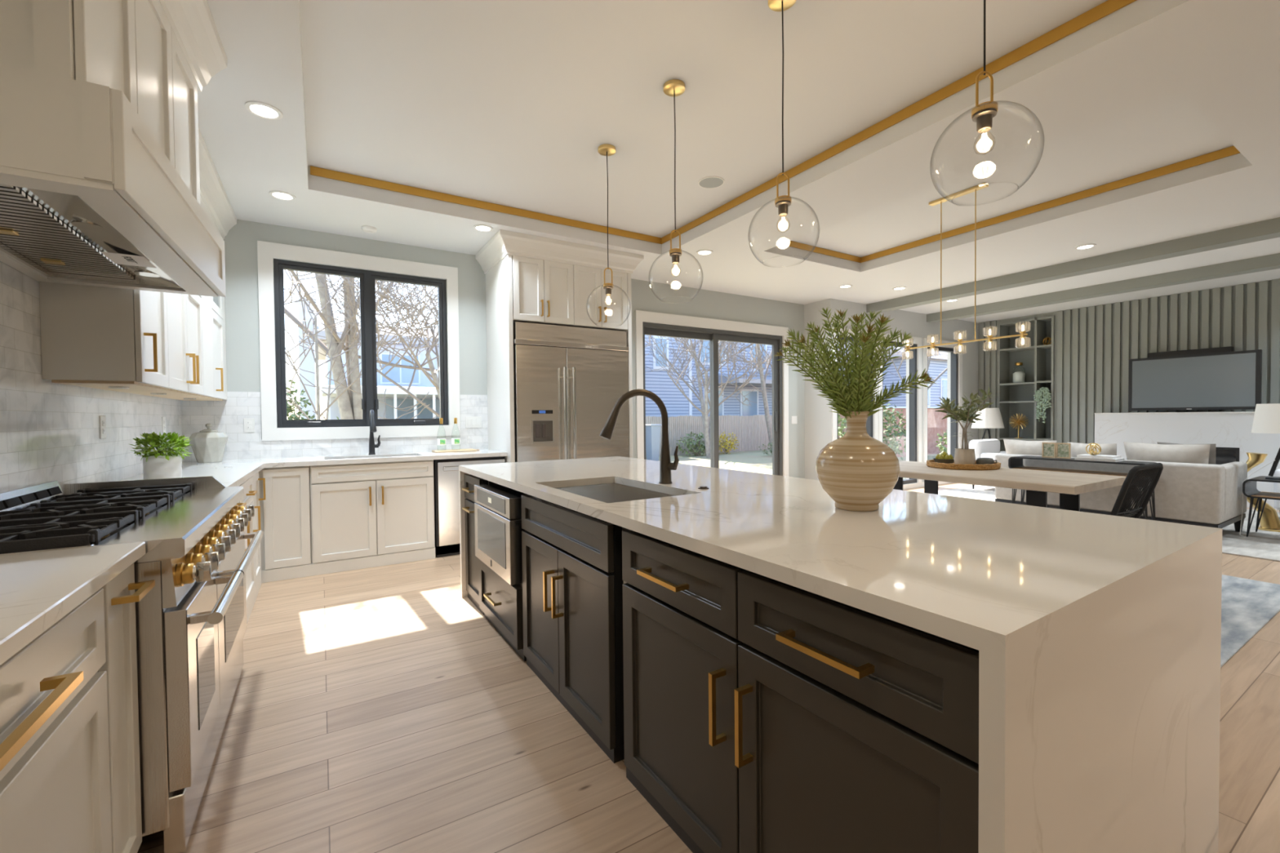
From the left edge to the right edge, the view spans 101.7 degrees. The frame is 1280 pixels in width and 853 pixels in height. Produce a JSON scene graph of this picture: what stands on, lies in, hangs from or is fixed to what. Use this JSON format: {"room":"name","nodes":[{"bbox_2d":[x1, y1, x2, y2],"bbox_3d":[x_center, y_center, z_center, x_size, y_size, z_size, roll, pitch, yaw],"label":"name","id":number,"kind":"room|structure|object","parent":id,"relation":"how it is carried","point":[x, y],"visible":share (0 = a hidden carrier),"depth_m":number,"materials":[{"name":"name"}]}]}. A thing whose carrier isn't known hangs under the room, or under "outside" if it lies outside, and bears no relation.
{"room":"kitchen","nodes":[
{"label":"kitchen","id":0,"kind":"room"},
{"bbox_2d":[223,219,804,478],"bbox_3d":[-0.662,-0.338,6.217,7.520,2.945,0.200,-1,1,-31],"label":"wall","id":1,"kind":"structure","parent":0,"point":[242,298],"depth_m":5.39,"materials":[{"name":"grey paint"}]},
{"bbox_2d":[180,391,488,461],"bbox_3d":[-2.664,-0.025,4.872,2.471,0.570,0.009,-1,1,-31],"label":"wall tile","id":2,"kind":"structure","parent":1,"relation":"attached to","point":[227,416],"depth_m":4.54,"materials":[{"name":"tile"}]},
{"bbox_2d":[465,416,481,427],"bbox_3d":[-1.733,-0.045,5.431,0.165,0.118,0.010,-1,1,-31],"label":"wall switch","id":3,"kind":"object","parent":2,"relation":"attached to","point":[470,421],"visible":1,"depth_m":5.43,"materials":[{"name":"white plastic"}]},
{"bbox_2d":[257,240,460,440],"bbox_3d":[-2.590,-0.749,4.957,1.656,1.713,0.124,-1,1,-31],"label":"window","id":4,"kind":"structure","parent":1,"relation":"in","point":[271,300],"depth_m":4.90,"materials":[{"name":"white paint"}]},
{"bbox_2d":[635,310,788,476],"bbox_3d":[1.056,-0.182,7.229,2.670,2.560,0.174,-1,1,-31],"label":"door","id":5,"kind":"structure","parent":1,"relation":"in","point":[780,411],"depth_m":7.22,"materials":[{"name":"white paint"}]},
{"bbox_2d":[137,482,1279,852],"bbox_3d":[4.014,1.211,3.093,12.170,0.120,10.450,-1,1,-31],"label":"floor","id":6,"kind":"structure","parent":0,"point":[377,709],"depth_m":2.01,"materials":[{"name":"brown wood"}]},
{"bbox_2d":[0,588,111,852],"bbox_3d":[-1.060,0.810,0.470,0.574,0.883,1.490,-1,1,-31],"label":"base cabinet","id":7,"kind":"object","parent":6,"relation":"on","point":[55,775],"visible":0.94,"depth_m":1.00,"materials":[{"name":"white paint"}]},
{"bbox_2d":[0,542,146,665],"bbox_3d":[-0.929,0.353,0.212,0.545,0.036,2.525,-1,1,-31],"label":"countertop","id":8,"kind":"structure","parent":7,"relation":"on","point":[37,589],"depth_m":1.08,"materials":[{"name":"white stone"}]},
{"bbox_2d":[97,563,155,852],"bbox_3d":[-1.512,0.799,1.207,0.572,0.883,0.230,-1,1,-31],"label":"base cabinet","id":9,"kind":"object","parent":6,"relation":"on","point":[120,597],"visible":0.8,"depth_m":1.35,"materials":[{"name":"white paint"}]},
{"bbox_2d":[0,475,264,852],"bbox_3d":[-1.869,0.728,1.914,0.703,1.005,1.336,-1,1,-31],"label":"range cooker","id":10,"kind":"object","parent":6,"relation":"on","point":[191,626],"visible":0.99,"depth_m":1.58,"materials":[{"name":"silver metal"}]},
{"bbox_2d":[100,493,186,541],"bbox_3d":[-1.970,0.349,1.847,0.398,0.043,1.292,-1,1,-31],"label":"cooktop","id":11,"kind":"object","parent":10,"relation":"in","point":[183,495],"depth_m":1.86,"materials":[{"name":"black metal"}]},
{"bbox_2d":[240,475,261,608],"bbox_3d":[-2.704,0.772,3.177,0.600,0.883,0.615,-1,1,-31],"label":"base cabinet","id":12,"kind":"object","parent":6,"relation":"on","point":[247,485],"visible":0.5,"depth_m":3.41,"materials":[{"name":"white paint"}]},
{"bbox_2d":[246,471,265,624],"bbox_3d":[-2.687,0.773,3.149,0.600,0.883,1.600,-1,1,-31],"label":"base cabinet","id":13,"kind":"object","parent":6,"relation":"on","point":[256,499],"visible":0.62,"depth_m":3.80,"materials":[{"name":"white paint"}]},
{"bbox_2d":[120,448,506,487],"bbox_3d":[-2.067,0.291,3.906,2.465,0.036,2.269,-1,1,-31],"label":"countertop","id":14,"kind":"structure","parent":13,"relation":"on","point":[230,473],"depth_m":4.17,"materials":[{"name":"stone"}]},
{"bbox_2d":[129,431,192,479],"bbox_3d":[-2.655,0.162,2.896,0.275,0.273,0.268,-1,1,-31],"label":"potted herb","id":15,"kind":"object","parent":14,"relation":"on","point":[157,464],"visible":0.97,"depth_m":2.85,"materials":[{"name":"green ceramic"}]},
{"bbox_2d":[142,453,182,479],"bbox_3d":[-2.653,0.229,2.898,0.162,0.140,0.162,-1,1,-31],"label":"pot","id":16,"kind":"object","parent":15,"relation":"attached to","point":[153,468],"depth_m":2.84,"materials":[{"name":"white ceramic"}]},
{"bbox_2d":[189,423,227,462],"bbox_3d":[-3.412,0.129,4.127,0.231,0.306,0.242,-1,1,-31],"label":"lidded jar","id":17,"kind":"object","parent":14,"relation":"on","point":[208,446],"visible":1,"depth_m":4.06,"materials":[{"name":"white ceramic"}]},
{"bbox_2d":[368,409,380,454],"bbox_3d":[-2.414,0.052,4.754,0.103,0.414,0.271,-1,1,-31],"label":"faucet","id":18,"kind":"object","parent":14,"relation":"on","point":[372,446],"visible":1,"depth_m":4.81,"materials":[{"name":"black metal"}]},
{"bbox_2d":[258,466,311,570],"bbox_3d":[-2.933,0.752,4.330,0.336,0.883,0.630,-1,1,-31],"label":"base cabinet","id":19,"kind":"object","parent":6,"relation":"on","point":[286,508],"visible":0.93,"depth_m":4.07,"materials":[{"name":"white paint"}]},
{"bbox_2d":[261,459,435,582],"bbox_3d":[-2.522,0.743,4.556,1.272,0.883,0.673,-1,1,-31],"label":"base cabinet","id":20,"kind":"object","parent":6,"relation":"on","point":[364,515],"visible":0.95,"depth_m":4.37,"materials":[{"name":"white paint"}]},
{"bbox_2d":[433,456,505,557],"bbox_3d":[-1.705,0.729,5.069,0.627,0.875,0.652,-1,1,-31],"label":"dishwasher","id":21,"kind":"object","parent":6,"relation":"on","point":[446,472],"visible":0.49,"depth_m":4.70,"materials":[{"name":"silver"}]},
{"bbox_2d":[462,474,488,615],"bbox_3d":[-0.859,0.756,3.611,0.678,0.862,0.395,-1,1,-32],"label":"base cabinet","id":22,"kind":"object","parent":6,"relation":"on","point":[472,564],"visible":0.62,"depth_m":3.50,"materials":[{"name":"black"}]},
{"bbox_2d":[478,480,529,661],"bbox_3d":[-0.559,0.767,3.118,0.698,0.855,0.730,-1,1,-32],"label":"base cabinet","id":23,"kind":"object","parent":6,"relation":"on","point":[500,602],"visible":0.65,"depth_m":2.88,"materials":[{"name":"grey paint"}]},
{"bbox_2d":[474,484,527,585],"bbox_3d":[-0.589,0.578,3.096,0.604,0.443,0.680,-1,1,-32],"label":"microwave","id":24,"kind":"object","parent":23,"relation":"in","point":[497,507],"visible":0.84,"depth_m":2.81,"materials":[{"name":"silver metal"}]},
{"bbox_2d":[475,229,644,462],"bbox_3d":[-0.822,-0.322,5.490,1.530,2.944,0.868,-1,1,-31],"label":"surround","id":25,"kind":"object","parent":6,"relation":"on","point":[530,278],"visible":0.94,"depth_m":5.13,"materials":[{"name":"white paint"}]},
{"bbox_2d":[512,321,629,462],"bbox_3d":[-0.812,0.075,5.487,1.229,2.150,0.838,-1,1,-31],"label":"fridge","id":26,"kind":"object","parent":6,"relation":"on","point":[568,381],"visible":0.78,"depth_m":5.13,"materials":[{"name":"silver metal"}]},
{"bbox_2d":[520,494,624,763],"bbox_3d":[-0.101,0.773,2.402,0.686,0.862,0.904,-1,1,-32],"label":"base cabinet","id":27,"kind":"object","parent":6,"relation":"on","point":[572,582],"visible":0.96,"depth_m":2.10,"materials":[{"name":"black wood"}]},
{"bbox_2d":[622,529,978,852],"bbox_3d":[0.491,0.786,1.468,0.682,0.862,1.138,-1,1,-32],"label":"base cabinet","id":28,"kind":"object","parent":6,"relation":"on","point":[762,714],"visible":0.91,"depth_m":1.18,"materials":[{"name":"black wood"}]},
{"bbox_2d":[458,456,1222,852],"bbox_3d":[0.188,0.738,2.557,1.288,0.920,3.385,-1,1,-32],"label":"countertop","id":29,"kind":"structure","parent":6,"relation":"on","point":[1097,637],"depth_m":1.16,"materials":[{"name":"white stone"}]},
{"bbox_2d":[533,482,674,525],"bbox_3d":[-0.131,0.431,2.434,0.476,0.222,0.781,-1,1,-32],"label":"island sink","id":30,"kind":"object","parent":29,"relation":"in","point":[614,492],"visible":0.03,"depth_m":2.78,"materials":[{"name":"silver metal"}]},
{"bbox_2d":[600,388,679,484],"bbox_3d":[-0.007,0.050,2.502,0.390,0.461,0.086,-1,1,-19],"label":"faucet","id":31,"kind":"object","parent":29,"relation":"on","point":[666,466],"visible":1,"depth_m":2.53,"materials":[{"name":"brown metal"}]},
{"bbox_2d":[815,411,899,511],"bbox_3d":[0.759,0.117,1.828,0.273,0.340,0.273,-1,1,-31],"label":"ceramic vase","id":32,"kind":"object","parent":29,"relation":"on","point":[857,470],"visible":0.89,"depth_m":1.74,"materials":[{"name":"beige ceramic"}]},
{"bbox_2d":[775,306,936,418],"bbox_3d":[0.708,-0.204,1.802,0.466,0.437,0.472,-1,1,-17],"label":"greenery","id":33,"kind":"object","parent":32,"relation":"in","point":[854,397],"visible":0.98,"depth_m":1.77,"materials":[{"name":"green plant"}]},
{"bbox_2d":[937,484,1279,561],"bbox_3d":[5.816,1.062,6.454,3.180,0.012,4.300,-1,1,-31],"label":"rug","id":34,"kind":"object","parent":6,"relation":"on","point":[1261,544],"visible":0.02,"depth_m":5.10,"materials":[{"name":"carpet"}]},
{"bbox_2d":[968,439,1006,488],"bbox_3d":[5.852,0.618,8.370,0.720,0.800,0.760,-1,1,-31],"label":"armchair","id":35,"kind":"object","parent":34,"relation":"on","point":[984,448],"visible":0.2,"depth_m":8.44,"materials":[{"name":"white fabric"}]},
{"bbox_2d":[1008,455,1155,520],"bbox_3d":[4.636,0.711,5.515,0.320,0.731,1.180,-1,1,-31],"label":"console table","id":36,"kind":"object","parent":34,"relation":"on","point":[1015,462],"visible":0.43,"depth_m":5.51,"materials":[{"name":"wood"}]},
{"bbox_2d":[1041,442,1071,458],"bbox_3d":[4.541,0.260,5.688,0.016,0.165,0.255,-1,1,-31],"label":"picture frame","id":37,"kind":"object","parent":36,"relation":"on","point":[1050,450],"visible":1,"depth_m":5.68,"materials":[{"name":"brown wood"}]},
{"bbox_2d":[995,453,1247,532],"bbox_3d":[5.262,0.706,5.843,1.050,0.733,1.875,-1,1,-31],"label":"sofa","id":38,"kind":"object","parent":34,"relation":"on","point":[1204,495],"visible":0.61,"depth_m":5.05,"materials":[{"name":"grey fabric"}]},
{"bbox_2d":[1003,439,1057,455],"bbox_3d":[4.774,0.374,6.369,0.242,0.431,0.560,-1,1,-32],"label":"cushion","id":39,"kind":"object","parent":38,"relation":"on","point":[1011,446],"visible":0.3,"depth_m":6.34,"materials":[{"name":"fabric"}]},
{"bbox_2d":[1067,442,1116,457],"bbox_3d":[5.088,0.391,5.857,0.223,0.421,0.440,-1,1,-31],"label":"cushion","id":40,"kind":"object","parent":38,"relation":"on","point":[1077,448],"visible":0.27,"depth_m":5.80,"materials":[{"name":"fabric"}]},
{"bbox_2d":[1123,441,1210,463],"bbox_3d":[5.399,0.388,5.350,0.246,0.441,0.642,-1,1,-33],"label":"cushion","id":41,"kind":"object","parent":38,"relation":"on","point":[1179,453],"visible":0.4,"depth_m":5.25,"materials":[{"name":"fabric"}]},
{"bbox_2d":[1156,441,1216,464],"bbox_3d":[5.658,0.390,5.386,0.188,0.447,0.442,-1,1,-25],"label":"cushion","id":42,"kind":"object","parent":38,"relation":"on","point":[1212,447],"visible":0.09,"depth_m":5.19,"materials":[{"name":"grey fabric"}]},
{"bbox_2d":[1242,475,1279,537],"bbox_3d":[6.195,0.789,4.964,0.480,0.567,0.530,-1,1,-31],"label":"armchair","id":43,"kind":"object","parent":34,"relation":"on","point":[1250,490],"visible":1,"depth_m":5.06,"materials":[{"name":"black metal"}]},
{"bbox_2d":[1239,403,1279,537],"bbox_3d":[6.151,0.428,5.007,0.428,1.295,0.448,-1,1,-31],"label":"table lamp","id":44,"kind":"object","parent":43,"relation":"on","point":[1266,420],"visible":1,"depth_m":4.99,"materials":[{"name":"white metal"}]},
{"bbox_2d":[1245,452,1279,532],"bbox_3d":[6.481,0.672,5.450,0.200,0.793,0.362,-1,1,-31],"label":"ornament","id":45,"kind":"object","parent":34,"relation":"on","point":[1269,521],"visible":0.6,"depth_m":5.39,"materials":[{"name":"gold metal"}]},
{"bbox_2d":[1093,411,1279,510],"bbox_3d":[8.245,0.429,6.406,0.391,1.233,4.094,-1,1,-31],"label":"fireplace","id":46,"kind":"object","parent":6,"relation":"on","point":[1231,433],"visible":0.31,"depth_m":7.06,"materials":[{"name":"white stone"}]},
{"bbox_2d":[1220,574,1279,667],"bbox_3d":[2.712,1.130,4.564,2.250,0.010,3.580,-1,1,-31],"label":"rug","id":47,"kind":"object","parent":6,"relation":"on","point":[1247,605],"visible":0.07,"depth_m":3.25,"materials":[{"name":"grey carpet"}]},
{"bbox_2d":[893,461,1126,511],"bbox_3d":[2.819,0.751,4.433,0.970,0.750,1.745,-1,1,-31],"label":"dining table","id":48,"kind":"object","parent":47,"relation":"on","point":[1037,484],"visible":0.44,"depth_m":3.99,"materials":[{"name":"brown wood"}]},
{"bbox_2d":[926,459,1000,470],"bbox_3d":[2.927,0.343,4.732,0.579,0.052,0.579,-1,1,-31],"label":"wicker tray","id":49,"kind":"object","parent":48,"relation":"on","point":[931,463],"visible":0.7,"depth_m":4.50,"materials":[{"name":"wicker"}]},
{"bbox_2d":[934,386,995,464],"bbox_3d":[2.916,0.002,4.673,0.438,0.706,0.503,-1,1,-31],"label":"olive","id":50,"kind":"object","parent":49,"relation":"on","point":[966,455],"visible":0.97,"depth_m":4.61,"materials":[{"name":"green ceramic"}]},
{"bbox_2d":[1110,462,1163,518],"bbox_3d":[3.248,0.692,3.735,0.532,0.886,0.612,-1,1,-29],"label":"dining chair","id":51,"kind":"object","parent":47,"relation":"on","point":[1151,473],"visible":0.3,"depth_m":3.54,"materials":[{"name":"black metal"}]},
{"bbox_3d":[6.120,0.768,9.182,0.480,0.485,0.480,-1,1,-31],"label":"side table","id":52,"kind":"object","parent":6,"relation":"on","visible":0},
{"bbox_2d":[971,408,1004,439],"bbox_3d":[6.114,0.098,9.169,0.490,0.844,0.490,-1,1,-31],"label":"table lamp","id":53,"kind":"object","parent":52,"relation":"on","point":[991,417],"visible":0.67,"depth_m":9.00,"materials":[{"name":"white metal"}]},
{"bbox_2d":[197,0,1279,323],"bbox_3d":[3.983,-1.928,3.031,12.170,0.270,10.450,-1,1,-31],"label":"ceiling","id":54,"kind":"structure","parent":0,"point":[508,103],"depth_m":3.28,"materials":[{"name":"white paint"}]},
{"bbox_2d":[244,101,283,119],"bbox_3d":[-2.059,-1.727,2.855,0.170,0.010,0.170,-1,1,-31],"label":"recessed light","id":55,"kind":"object","parent":54,"relation":"in","point":[260,109],"visible":1,"depth_m":2.85,"materials":[{"name":"white paint"}]},
{"bbox_2d":[268,190,296,200],"bbox_3d":[-2.701,-1.742,3.939,0.170,0.010,0.170,-1,1,-31],"label":"recessed light","id":56,"kind":"object","parent":54,"relation":"in","point":[281,195],"visible":1,"depth_m":3.93,"materials":[{"name":"white paint"}]},
{"bbox_2d":[587,144,631,315],"bbox_3d":[-0.225,-1.323,3.642,0.310,1.223,0.310,-1,1,-31],"label":"pendant light","id":57,"kind":"object","parent":54,"relation":"hanging from","point":[606,150],"visible":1,"depth_m":3.63,"materials":[{"name":"gold metal"}]},
{"bbox_2d":[652,79,702,298],"bbox_3d":[0.199,-1.323,2.963,0.310,1.205,0.310,-1,1,-31],"label":"pendant light","id":58,"kind":"object","parent":54,"relation":"hanging from","point":[674,87],"visible":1,"depth_m":2.96,"materials":[{"name":"glass"}]},
{"bbox_2d":[697,176,724,188],"bbox_3d":[0.570,-1.950,4.170,0.210,0.005,0.210,-1,1,-31],"label":"ceiling speaker","id":59,"kind":"object","parent":54,"relation":"attached to","point":[710,182],"visible":1,"depth_m":4.16,"materials":[{"name":"white paint"}]},
{"bbox_2d":[310,0,1137,244],"bbox_3d":[0.286,-1.883,2.390,3.117,0.061,5.312,-1,1,-31],"label":"trim","id":60,"kind":"structure","parent":54,"relation":"attached to","point":[1108,7],"depth_m":3.79,"materials":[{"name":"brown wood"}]},
{"bbox_2d":[747,0,819,264],"bbox_3d":[0.640,-1.329,2.335,0.310,1.177,0.310,-1,1,-31],"label":"pendant light","id":61,"kind":"object","parent":54,"relation":"hanging from","point":[783,202],"visible":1,"depth_m":2.33,"materials":[{"name":"glass"}]},
{"bbox_2d":[775,200,791,216],"bbox_3d":[0.643,-0.975,2.342,0.068,0.050,0.068,-1,1,-31],"label":"socket","id":62,"kind":"object","parent":61,"relation":"attached to","point":[782,206],"depth_m":2.32,"materials":[{"name":"brown metal"}]},
{"bbox_2d":[902,182,1027,359],"bbox_3d":[2.717,-1.299,4.422,0.095,1.359,1.026,-1,1,-31],"label":"linear chandelier","id":63,"kind":"object","parent":54,"relation":"hanging from","point":[975,188],"visible":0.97,"depth_m":4.40,"materials":[{"name":"gold metal"}]},
{"bbox_2d":[929,0,1044,203],"bbox_3d":[1.118,-1.332,1.690,0.310,1.155,0.310,-1,1,-31],"label":"pendant light","id":64,"kind":"object","parent":54,"relation":"hanging from","point":[983,113],"visible":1,"depth_m":1.69,"materials":[{"name":"glass"}]},
{"bbox_2d":[972,108,996,133],"bbox_3d":[1.121,-0.989,1.696,0.068,0.050,0.068,-1,1,-31],"label":"socket","id":65,"kind":"object","parent":64,"relation":"attached to","point":[983,117],"depth_m":1.68,"materials":[{"name":"brown metal"}]},
{"bbox_2d":[781,146,1240,262],"bbox_3d":[2.757,-1.948,4.496,1.582,0.061,3.062,-1,1,-31],"label":"trim","id":66,"kind":"structure","parent":54,"relation":"attached to","point":[1229,151],"depth_m":4.63,"materials":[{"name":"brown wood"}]},
{"bbox_2d":[866,217,1279,314],"bbox_3d":[6.113,-1.768,3.993,0.210,0.130,9.660,-1,1,-31],"label":"ceiling beam","id":67,"kind":"structure","parent":54,"relation":"attached to","point":[1267,229],"depth_m":5.64,"materials":[{"name":"grey paint"}]},
{"bbox_2d":[926,253,1279,323],"bbox_3d":[7.511,-1.798,4.850,0.210,0.130,9.660,-1,1,-31],"label":"ceiling beam","id":68,"kind":"structure","parent":54,"relation":"attached to","point":[1269,262],"depth_m":6.75,"materials":[{"name":"grey paint"}]},
{"bbox_2d":[804,298,833,479],"bbox_3d":[2.699,-0.403,7.872,0.060,2.945,0.490,-1,1,-31],"label":"wall","id":69,"kind":"structure","parent":0,"point":[818,415],"depth_m":7.89,"materials":[{"name":"grey paint"}]},
{"bbox_2d":[833,298,978,484],"bbox_3d":[4.782,-0.445,8.978,4.650,2.945,0.200,-1,1,-31],"label":"wall","id":70,"kind":"structure","parent":0,"point":[916,324],"depth_m":9.00,"materials":[{"name":"grey paint"}]},
{"bbox_2d":[831,326,878,441],"bbox_3d":[3.257,-0.243,7.981,1.080,2.450,0.132,-1,1,-31],"label":"window","id":71,"kind":"structure","parent":70,"relation":"in","point":[834,415],"depth_m":8.15,"materials":[{"name":"white paint"}]},
{"bbox_2d":[878,333,921,484],"bbox_3d":[4.237,-0.264,8.581,1.180,2.450,0.132,-1,1,-31],"label":"window","id":72,"kind":"structure","parent":70,"relation":"in","point":[913,359],"depth_m":8.80,"materials":[{"name":"white paint"}]},
{"bbox_2d":[923,337,962,481],"bbox_3d":[5.329,-0.288,9.250,1.220,2.450,0.132,-1,1,-31],"label":"window","id":73,"kind":"structure","parent":70,"relation":"in","point":[956,360],"depth_m":9.46,"materials":[{"name":"white paint"}]},
{"bbox_2d":[954,448,975,464],"bbox_3d":[2.901,0.277,4.656,0.166,0.156,0.166,-1,1,-31],"label":"pot","id":74,"kind":"object","parent":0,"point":[962,455],"depth_m":4.59,"materials":[{"name":"beige ceramic"}]},
{"bbox_2d":[977,278,1279,444],"bbox_3d":[8.951,-0.421,5.751,0.155,2.945,9.660,-1,1,-31],"label":"wall","id":75,"kind":"structure","parent":0,"point":[1095,345],"depth_m":7.99,"materials":[{"name":"grey paint"}]},
{"bbox_2d":[997,315,1054,451],"bbox_3d":[6.926,-0.486,9.272,0.386,2.775,0.850,-1,1,-31],"label":"bookshelf","id":76,"kind":"object","parent":75,"relation":"attached to","point":[1037,359],"visible":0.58,"depth_m":9.42,"materials":[{"name":"grey paint"}]},
{"bbox_2d":[1008,413,1028,438],"bbox_3d":[6.820,-0.014,9.389,0.292,0.446,0.292,-1,1,-31],"label":"starburst sculpture","id":77,"kind":"object","parent":76,"relation":"on","point":[1018,421],"visible":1,"depth_m":9.37,"materials":[{"name":"gold metal"}]},
{"bbox_2d":[1033,386,1051,422],"bbox_3d":[6.922,-0.366,8.962,0.250,0.631,0.294,0,1,39],"label":"trailing plant","id":78,"kind":"object","parent":76,"relation":"on","point":[1044,393],"visible":0.98,"depth_m":8.89,"materials":[{"name":"green plant"}]},
{"bbox_2d":[1147,346,1234,357],"bbox_3d":[7.789,-1.038,7.394,0.084,0.095,0.838,-1,1,-31],"label":"bar","id":79,"kind":"object","parent":75,"relation":"attached to","point":[1221,349],"visible":0.57,"depth_m":7.34,"materials":[{"name":"black"}]},
{"bbox_2d":[1128,349,1262,410],"bbox_3d":[7.743,-0.614,7.304,0.272,0.768,1.285,-1,1,-31],"label":"television","id":80,"kind":"object","parent":75,"relation":"attached to","point":[1225,380],"visible":0.89,"depth_m":7.18,"materials":[{"name":"black"}]},
{"bbox_3d":[-1.120,-0.209,-0.132,0.100,2.945,10.150,-1,1,-31],"label":"wall","id":81,"kind":"structure","parent":0,"visible":0},
{"bbox_2d":[0,261,182,494],"bbox_3d":[-2.588,-0.147,2.370,0.009,0.910,4.350,-1,1,-31],"label":"wall tile","id":82,"kind":"structure","parent":81,"relation":"attached to","point":[49,431],"depth_m":2.16,"materials":[{"name":"tile"}]},
{"bbox_2d":[0,0,227,297],"bbox_3d":[-1.851,-1.146,1.735,0.618,1.129,1.320,-1,1,-31],"label":"range hood","id":83,"kind":"object","parent":81,"relation":"attached to","point":[100,180],"visible":1,"depth_m":1.56,"materials":[{"name":"white paint"}]},
{"bbox_2d":[71,220,106,231],"bbox_3d":[-1.711,-0.623,1.617,0.075,0.008,0.072,-1,1,-31],"label":"hood light","id":84,"kind":"object","parent":83,"relation":"on","point":[86,224],"depth_m":1.61,"materials":[{"name":"silver metal"}]},
{"bbox_2d":[133,270,160,277],"bbox_3d":[-1.988,-0.616,2.104,0.078,0.008,0.072,-1,1,-31],"label":"hood light","id":85,"kind":"object","parent":83,"relation":"on","point":[142,273],"depth_m":2.09,"materials":[{"name":"silver metal"}]},
{"bbox_2d":[39,128,236,400],"bbox_3d":[-2.914,-0.961,3.258,0.390,1.540,2.474,-1,1,-31],"label":"upper cabinet","id":86,"kind":"object","parent":81,"relation":"attached to","point":[154,344],"visible":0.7,"depth_m":2.37,"materials":[{"name":"white paint"}]},
{"label":"outside","id":87,"kind":"structure","parent":0,"visible":0},
{"bbox_2d":[645,449,940,479],"bbox_3d":[-4.416,1.006,35.958,90.000,0.200,54.100,-1,1,-31],"label":"lawn","id":88,"kind":"structure","parent":87,"point":[753,461],"depth_m":18.03,"materials":[{"name":"plant"}]},
{"bbox_2d":[286,379,316,420],"bbox_3d":[-8.992,0.131,13.236,1.564,2.654,1.461,-1,1,1],"label":"evergreen shrub","id":89,"kind":"object","parent":88,"relation":"on","point":[290,408],"visible":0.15,"depth_m":13.30,"materials":[{"name":"green plant"}]},
{"bbox_2d":[284,270,438,419],"bbox_3d":[-4.972,-1.826,8.688,5.518,6.548,5.638,-1,1,-26],"label":"tree","id":90,"kind":"object","parent":88,"relation":"on","point":[314,320],"visible":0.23,"depth_m":8.21,"materials":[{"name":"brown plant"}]},
{"bbox_2d":[284,273,439,419],"bbox_3d":[-4.321,-1.933,10.977,6.118,6.697,7.488,-1,1,-22],"label":"bare tree","id":91,"kind":"object","parent":88,"relation":"on","point":[435,382],"visible":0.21,"depth_m":10.37,"materials":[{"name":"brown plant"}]},
{"bbox_2d":[294,297,439,419],"bbox_3d":[-6.355,-1.508,20.541,11.920,5.470,9.100,-1,1,-31],"label":"house","id":92,"kind":"structure","parent":88,"relation":"on","point":[421,385],"depth_m":17.02,"materials":[{"name":"white paint"}]},
{"bbox_2d":[284,270,668,419],"bbox_3d":[-5.052,-1.983,10.804,11.562,6.818,6.188,-1,1,-23],"label":"bare tree","id":93,"kind":"object","parent":88,"relation":"on","point":[349,402],"visible":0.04,"depth_m":10.42,"materials":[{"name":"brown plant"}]},
{"bbox_2d":[645,424,662,461],"bbox_3d":[0.422,0.565,18.378,0.460,1.280,0.600,-1,1,-31],"label":"wheelie bin","id":94,"kind":"object","parent":88,"relation":"on","point":[652,431],"visible":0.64,"depth_m":18.19,"materials":[{"name":"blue plastic"}]},
{"bbox_2d":[675,431,720,456],"bbox_3d":[2.294,0.689,20.402,2.140,1.046,0.944,-1,1,-31],"label":"shrub","id":95,"kind":"object","parent":88,"relation":"on","point":[700,446],"visible":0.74,"depth_m":20.25,"materials":[{"name":"green plant"}]},
{"bbox_2d":[644,334,772,421],"bbox_3d":[2.943,-4.510,30.071,14.200,10.920,8.700,-1,1,-31],"label":"house","id":96,"kind":"structure","parent":88,"relation":"on","point":[658,382],"depth_m":26.93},
{"bbox_2d":[644,335,772,457],"bbox_3d":[2.345,-2.262,20.186,6.463,6.863,7.817,-1,1,-36],"label":"bare tree","id":97,"kind":"object","parent":88,"relation":"on","point":[704,411],"visible":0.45,"depth_m":19.22,"materials":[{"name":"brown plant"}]},
{"bbox_2d":[645,414,772,457],"bbox_3d":[6.069,0.249,23.701,13.900,1.594,0.060,-1,1,-31],"label":"fence","id":98,"kind":"object","parent":88,"relation":"on","point":[751,433],"visible":0.31,"depth_m":22.23,"materials":[{"name":"wood"}]},
{"bbox_2d":[719,431,738,453],"bbox_3d":[3.541,0.687,21.419,1.206,0.954,0.829,-1,1,-17],"label":"forsythia","id":99,"kind":"object","parent":88,"relation":"on","point":[731,444],"visible":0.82,"depth_m":21.39,"materials":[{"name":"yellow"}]},
{"bbox_2d":[703,342,772,451],"bbox_3d":[5.626,-2.263,22.967,4.803,6.704,9.550,-1,1,-18],"label":"bare tree","id":100,"kind":"object","parent":88,"relation":"on","point":[762,379],"visible":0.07,"depth_m":21.90,"materials":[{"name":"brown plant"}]},
{"bbox_2d":[837,342,946,406],"bbox_3d":[17.682,-2.399,32.508,12.600,6.320,5.800,-1,1,-31],"label":"house","id":101,"kind":"structure","parent":88,"relation":"on","point":[938,364],"depth_m":28.35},
{"bbox_2d":[838,406,946,457],"bbox_3d":[13.282,0.102,21.399,19.100,1.840,0.300,-1,1,-31],"label":"fence","id":102,"kind":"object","parent":88,"relation":"on","point":[935,424],"depth_m":19.97,"materials":[{"name":"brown wood"}]},
{"bbox_2d":[883,403,906,460],"bbox_3d":[7.199,0.275,15.474,1.965,2.070,1.469,-1,1,-31],"label":"shrub","id":103,"kind":"object","parent":88,"relation":"on","point":[894,443],"visible":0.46,"depth_m":15.26,"materials":[{"name":"green plant"}]},
{"bbox_2d":[845,342,946,390],"bbox_3d":[9.138,-2.222,17.602,6.768,6.730,6.941,-1,1,-12],"label":"bare tree","id":104,"kind":"object","parent":88,"relation":"on","point":[929,354],"visible":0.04,"depth_m":17.07,"materials":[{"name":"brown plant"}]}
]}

